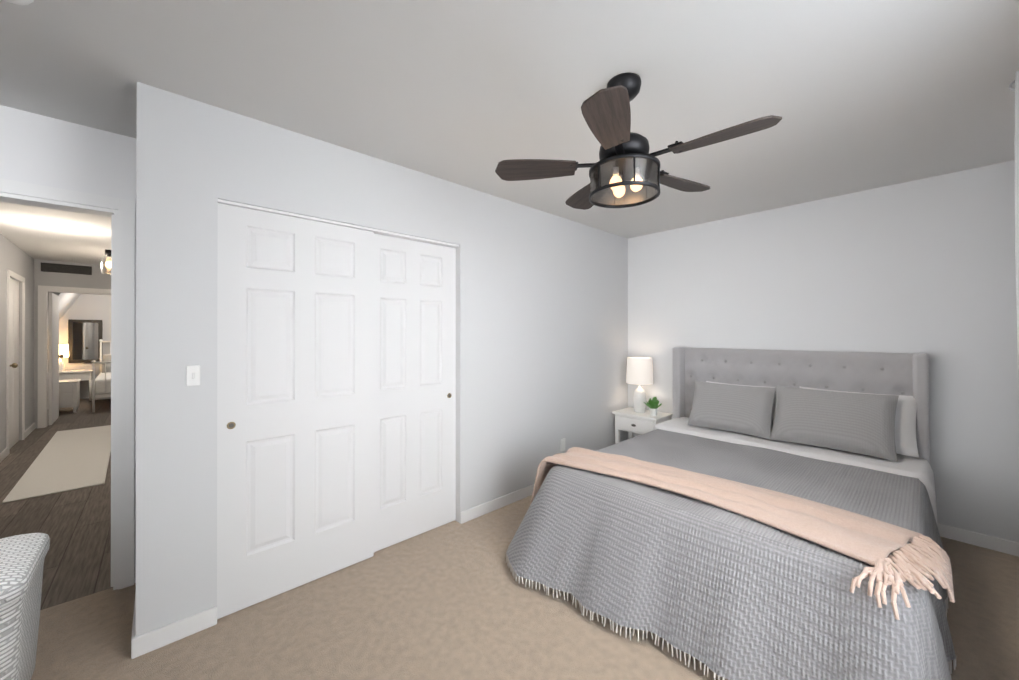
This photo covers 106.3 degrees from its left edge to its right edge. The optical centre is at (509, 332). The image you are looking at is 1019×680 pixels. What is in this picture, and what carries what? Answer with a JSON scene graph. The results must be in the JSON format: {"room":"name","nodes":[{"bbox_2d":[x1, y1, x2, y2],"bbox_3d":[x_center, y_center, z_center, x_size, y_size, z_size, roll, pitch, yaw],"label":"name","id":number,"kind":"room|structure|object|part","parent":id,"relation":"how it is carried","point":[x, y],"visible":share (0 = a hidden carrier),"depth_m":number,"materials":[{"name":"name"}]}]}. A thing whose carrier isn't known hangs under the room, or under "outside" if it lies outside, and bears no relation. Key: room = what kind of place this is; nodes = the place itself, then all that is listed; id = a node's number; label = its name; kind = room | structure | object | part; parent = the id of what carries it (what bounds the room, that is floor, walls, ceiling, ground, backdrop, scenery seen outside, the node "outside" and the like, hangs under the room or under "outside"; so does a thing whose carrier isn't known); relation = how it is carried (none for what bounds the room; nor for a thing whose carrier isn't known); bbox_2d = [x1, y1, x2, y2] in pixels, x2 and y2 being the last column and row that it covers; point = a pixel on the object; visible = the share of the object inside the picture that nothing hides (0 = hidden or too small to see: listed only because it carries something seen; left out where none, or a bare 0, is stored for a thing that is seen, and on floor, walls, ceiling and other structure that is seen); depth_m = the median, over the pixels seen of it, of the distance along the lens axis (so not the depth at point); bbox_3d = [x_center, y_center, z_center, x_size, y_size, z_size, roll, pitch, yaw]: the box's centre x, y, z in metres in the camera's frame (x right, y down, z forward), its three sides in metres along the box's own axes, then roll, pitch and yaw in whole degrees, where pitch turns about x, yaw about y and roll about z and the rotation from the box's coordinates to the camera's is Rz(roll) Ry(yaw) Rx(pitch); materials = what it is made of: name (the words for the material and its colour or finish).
{"room":"bedroom","nodes":[
{"label":"bedroom","id":0,"kind":"room"},
{"bbox_2d":[0,234,33,452],"bbox_3d":[-4.889,0.155,3.448,0.298,2.440,5.663,0,0,-43],"label":"wall","id":1,"kind":"structure","parent":0,"point":[16,259],"depth_m":4.89,"materials":[{"name":"grey paint"}]},
{"bbox_2d":[0,178,134,589],"bbox_3d":[-4.506,0.330,3.837,1.250,2.092,5.916,0,0,-43],"label":"door frame","id":2,"kind":"structure","parent":1,"relation":"attached to","point":[120,212],"depth_m":2.06,"materials":[{"name":"white wood"}]},
{"bbox_2d":[0,398,112,609],"bbox_3d":[-5.769,1.430,4.976,4.620,0.097,9.392,0,0,-43],"label":"floor","id":3,"kind":"structure","parent":0,"point":[75,525],"depth_m":2.82,"materials":[{"name":"brown wood"}]},
{"bbox_2d":[2,425,110,502],"bbox_3d":[-4.997,1.375,4.402,0.679,0.010,3.168,0,0,-43],"label":"rug","id":4,"kind":"object","parent":3,"relation":"on","point":[69,460],"visible":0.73,"depth_m":3.94,"materials":[{"name":"beige fabric"}]},
{"bbox_2d":[59,379,80,412],"bbox_3d":[-7.853,1.109,6.563,0.638,0.545,0.503,0,0,-43],"label":"stool","id":5,"kind":"object","parent":3,"relation":"on","point":[69,392],"visible":0.4,"depth_m":6.56,"materials":[{"name":"white wood"}]},
{"bbox_2d":[59,369,91,400],"bbox_3d":[-8.946,1.079,7.670,0.815,0.610,0.477,0,0,-43],"label":"table","id":6,"kind":"object","parent":3,"relation":"on","point":[82,375],"visible":0.4,"depth_m":7.70,"materials":[{"name":"white wood"}]},
{"bbox_2d":[59,344,68,371],"bbox_3d":[-8.992,0.504,7.633,0.255,0.537,0.255,0,0,-43],"label":"table lamp","id":7,"kind":"object","parent":6,"relation":"on","point":[64,349],"visible":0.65,"depth_m":7.62,"materials":[{"name":"white ceramic"}]},
{"bbox_2d":[91,339,110,412],"bbox_3d":[-7.413,0.760,7.947,1.699,1.248,2.240,0,0,-43],"label":"bed","id":8,"kind":"object","parent":3,"relation":"on","point":[101,385],"visible":0.27,"depth_m":6.75,"materials":[{"name":"white"}]},
{"bbox_2d":[48,293,80,323],"bbox_3d":[-7.801,-0.445,7.040,4.253,1.701,3.442,0,0,-43],"label":"ceiling","id":9,"kind":"structure","parent":0,"point":[67,301],"depth_m":7.26,"materials":[{"name":"grey paint"}]},
{"bbox_2d":[0,105,136,582],"bbox_3d":[-2.481,0.152,1.784,1.300,2.440,0.120,0,0,-43],"label":"wall","id":10,"kind":"structure","parent":0,"point":[37,149],"depth_m":1.94,"materials":[{"name":"white paint"}]},
{"bbox_2d":[34,259,110,428],"bbox_3d":[-6.601,0.160,5.821,3.902,2.440,0.256,0,0,-43],"label":"wall","id":11,"kind":"structure","parent":0,"point":[98,278],"depth_m":5.65,"materials":[{"name":"grey paint"}]},
{"bbox_2d":[48,292,63,424],"bbox_3d":[-7.084,0.388,5.964,0.095,1.975,0.756,0,0,-43],"label":"door leaf","id":12,"kind":"structure","parent":11,"relation":"in","point":[54,356],"depth_m":5.80,"materials":[{"name":"white wood"}]},
{"bbox_2d":[41,262,91,274],"bbox_3d":[-6.615,-0.956,5.713,0.500,0.130,0.035,0,0,-43],"label":"air vent","id":13,"kind":"object","parent":11,"relation":"in","point":[64,268],"visible":1,"depth_m":5.70,"materials":[{"name":"grey metal"}]},
{"bbox_2d":[48,292,110,398],"bbox_3d":[-8.918,0.164,8.171,4.142,2.440,0.264,0,0,-43],"label":"wall","id":14,"kind":"structure","parent":0,"point":[90,307],"depth_m":8.03,"materials":[{"name":"grey paint"}]},
{"bbox_2d":[68,319,102,362],"bbox_3d":[-8.926,0.174,8.051,0.481,0.900,0.051,0,0,-43],"label":"mirror","id":15,"kind":"object","parent":14,"relation":"attached to","point":[85,337],"visible":0.81,"depth_m":8.04,"materials":[{"name":"grey mirror"}]},
{"bbox_2d":[136,82,627,636],"bbox_3d":[-0.160,0.154,2.999,3.963,2.440,0.100,0,0,-43],"label":"wall","id":16,"kind":"structure","parent":0,"point":[540,334],"depth_m":2.18,"materials":[{"name":"white paint"}]},
{"bbox_2d":[131,591,139,658],"bbox_3d":[-1.811,1.329,1.856,0.013,0.085,0.680,0,0,-43],"label":"baseboard","id":17,"kind":"structure","parent":16,"relation":"attached to","point":[135,641],"depth_m":1.62,"materials":[{"name":"white wood"}]},
{"bbox_2d":[186,365,199,385],"bbox_3d":[-1.443,0.196,1.744,0.050,0.092,0.011,0,0,-43],"label":"light switch","id":18,"kind":"object","parent":16,"relation":"attached to","point":[192,375],"visible":1,"depth_m":1.74,"materials":[{"name":"white plastic"}]},
{"bbox_2d":[217,203,373,618],"bbox_3d":[-1.124,0.373,2.093,0.765,1.986,0.037,0,0,-43],"label":"closet door","id":19,"kind":"structure","parent":16,"relation":"in","point":[295,402],"depth_m":2.04,"materials":[{"name":"white wood"}]},
{"bbox_2d":[218,199,458,247],"bbox_3d":[-0.905,-0.630,2.322,1.395,0.013,0.086,0,0,-43],"label":"trim","id":20,"kind":"structure","parent":16,"relation":"attached to","point":[402,236],"depth_m":2.22,"materials":[{"name":"white wood"}]},
{"bbox_2d":[374,234,455,551],"bbox_3d":[-0.657,0.374,2.574,0.687,1.986,0.037,0,0,-43],"label":"closet door","id":21,"kind":"structure","parent":16,"relation":"in","point":[414,388],"depth_m":2.56,"materials":[{"name":"white wood"}]},
{"bbox_2d":[461,484,533,523],"bbox_3d":[0.484,1.333,3.509,2.258,0.085,0.018,0,0,-43],"label":"baseboard","id":22,"kind":"structure","parent":16,"relation":"attached to","point":[477,511],"depth_m":2.96,"materials":[{"name":"white wood"}]},
{"bbox_2d":[560,438,564,450],"bbox_3d":[0.494,1.033,3.526,0.070,0.115,0.008,0,0,-43],"label":"wall outlet","id":23,"kind":"object","parent":16,"relation":"attached to","point":[562,444],"visible":1,"depth_m":3.52,"materials":[{"name":"white plastic"}]},
{"bbox_2d":[0,0,1018,264],"bbox_3d":[-1.847,-1.114,3.929,5.432,0.100,9.390,0,0,-43],"label":"ceiling","id":24,"kind":"structure","parent":0,"point":[859,95],"depth_m":1.63,"materials":[{"name":"white paint"}]},
{"bbox_2d":[4,0,33,4],"bbox_3d":[-1.544,-1.052,1.157,0.136,0.033,0.136,0,0,-43],"label":"smoke detector","id":25,"kind":"object","parent":24,"relation":"attached to","point":[22,2],"visible":0.98,"depth_m":1.20,"materials":[{"name":"white plastic"}]},
{"bbox_2d":[495,72,781,209],"bbox_3d":[0.522,-0.824,1.625,1.053,0.487,1.042,0,0,-43],"label":"ceiling fan","id":26,"kind":"object","parent":24,"relation":"hanging from","point":[625,172],"visible":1,"depth_m":1.54,"materials":[{"name":"brown wood"}]},
{"bbox_3d":[0.111,-0.714,1.672,0.350,0.007,0.144,0,-11,5],"label":"blade","id":27,"kind":"part","parent":26,"relation":"part of","materials":[{"name":"brown wood"}]},
{"bbox_3d":[0.406,-0.713,2.007,0.144,0.007,0.350,11,-3,-12],"label":"blade","id":28,"kind":"part","parent":26,"relation":"part of","materials":[{"name":"brown wood"}]},
{"bbox_3d":[0.338,-0.714,1.287,0.144,0.007,0.350,-12,-5,23],"label":"blade","id":29,"kind":"part","parent":26,"relation":"part of","materials":[{"name":"brown wood"}]},
{"label":"blade","id":30,"kind":"part","parent":26,"relation":"part of","materials":[{"name":"brown wood"}]},
{"bbox_3d":[0.774,-0.714,1.385,0.350,0.007,0.144,0,11,41],"label":"blade","id":31,"kind":"part","parent":26,"relation":"part of","materials":[{"name":"brown wood"}]},
{"bbox_2d":[31,495,1018,679],"bbox_3d":[0.151,1.422,1.773,5.403,0.100,3.517,0,0,-43],"label":"floor carpet","id":32,"kind":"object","parent":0,"point":[454,600],"visible":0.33,"depth_m":1.76,"materials":[{"name":"beige carpet"}]},
{"bbox_2d":[0,533,49,679],"bbox_3d":[-1.987,1.085,1.290,0.514,0.571,0.504,0,0,-43],"label":"wicker hamper","id":33,"kind":"object","parent":32,"relation":"on","point":[22,556],"visible":1,"depth_m":1.37,"materials":[{"name":"white wicker"}]},
{"bbox_2d":[612,407,671,443],"bbox_3d":[1.371,1.101,3.957,0.355,0.550,0.490,0,0,-43],"label":"nightstand","id":34,"kind":"object","parent":32,"relation":"on","point":[630,420],"visible":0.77,"depth_m":3.87,"materials":[{"name":"white wood"}]},
{"bbox_2d":[626,357,652,412],"bbox_3d":[1.360,0.543,3.996,0.268,0.565,0.268,0,0,-43],"label":"table lamp","id":35,"kind":"object","parent":34,"relation":"on","point":[639,371],"visible":1,"depth_m":3.91,"materials":[{"name":"white ceramic"}]},
{"bbox_2d":[644,397,661,415],"bbox_3d":[1.430,0.732,3.807,0.191,0.186,0.164,0,0,-43],"label":"potted plant","id":36,"kind":"object","parent":34,"relation":"on","point":[653,405],"visible":1,"depth_m":3.77,"materials":[{"name":"green plant"}]},
{"bbox_2d":[506,347,956,679],"bbox_3d":[1.382,0.755,2.413,2.450,1.235,1.854,0,0,-43],"label":"bed","id":37,"kind":"object","parent":32,"relation":"on","point":[751,514],"visible":1,"depth_m":1.88,"materials":[{"name":"grey fabric"}]},
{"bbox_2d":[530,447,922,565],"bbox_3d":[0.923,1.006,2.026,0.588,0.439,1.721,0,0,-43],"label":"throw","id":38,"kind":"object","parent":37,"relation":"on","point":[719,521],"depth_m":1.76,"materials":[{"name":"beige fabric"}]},
{"bbox_3d":[2.220,0.727,3.160,0.205,1.175,1.685,0,0,-43],"label":"headboard","id":39,"kind":"part","parent":37,"relation":"part of","materials":[{"name":"fabric"}]},
{"bbox_2d":[628,160,1018,542],"bbox_3d":[2.065,0.155,3.596,0.120,2.440,3.607,0,0,-43],"label":"wall","id":40,"kind":"structure","parent":0,"point":[926,266],"depth_m":2.76,"materials":[{"name":"white paint"}]},
{"bbox_2d":[937,523,1018,556],"bbox_3d":[2.229,1.332,3.317,0.013,0.085,2.663,0,0,-43],"label":"baseboard","id":41,"kind":"structure","parent":40,"relation":"attached to","point":[954,533],"depth_m":2.45,"materials":[{"name":"white wood"}]},
{"bbox_3d":[-4.134,0.156,4.192,0.298,2.440,5.663,0,0,-43],"label":"wall","id":42,"kind":"structure","parent":0,"visible":0},
{"bbox_2d":[100,249,110,274],"bbox_3d":[-3.187,-0.588,3.069,0.134,0.245,0.109,0,0,-43],"label":"sconce","id":43,"kind":"object","parent":42,"relation":"attached to","point":[107,264],"visible":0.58,"depth_m":3.04,"materials":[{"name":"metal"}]},
{"bbox_3d":[1.301,0.149,0.525,5.163,2.440,0.120,0,0,-43],"label":"wall","id":44,"kind":"structure","parent":0,"visible":0},
{"bbox_2d":[1009,71,1018,374],"bbox_3d":[1.111,0.149,0.574,2.638,2.340,0.206,0,0,-43],"label":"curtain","id":45,"kind":"object","parent":44,"relation":"hanging from","point":[1016,82],"visible":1,"depth_m":1.49,"materials":[{"name":"white fabric"}]}
]}

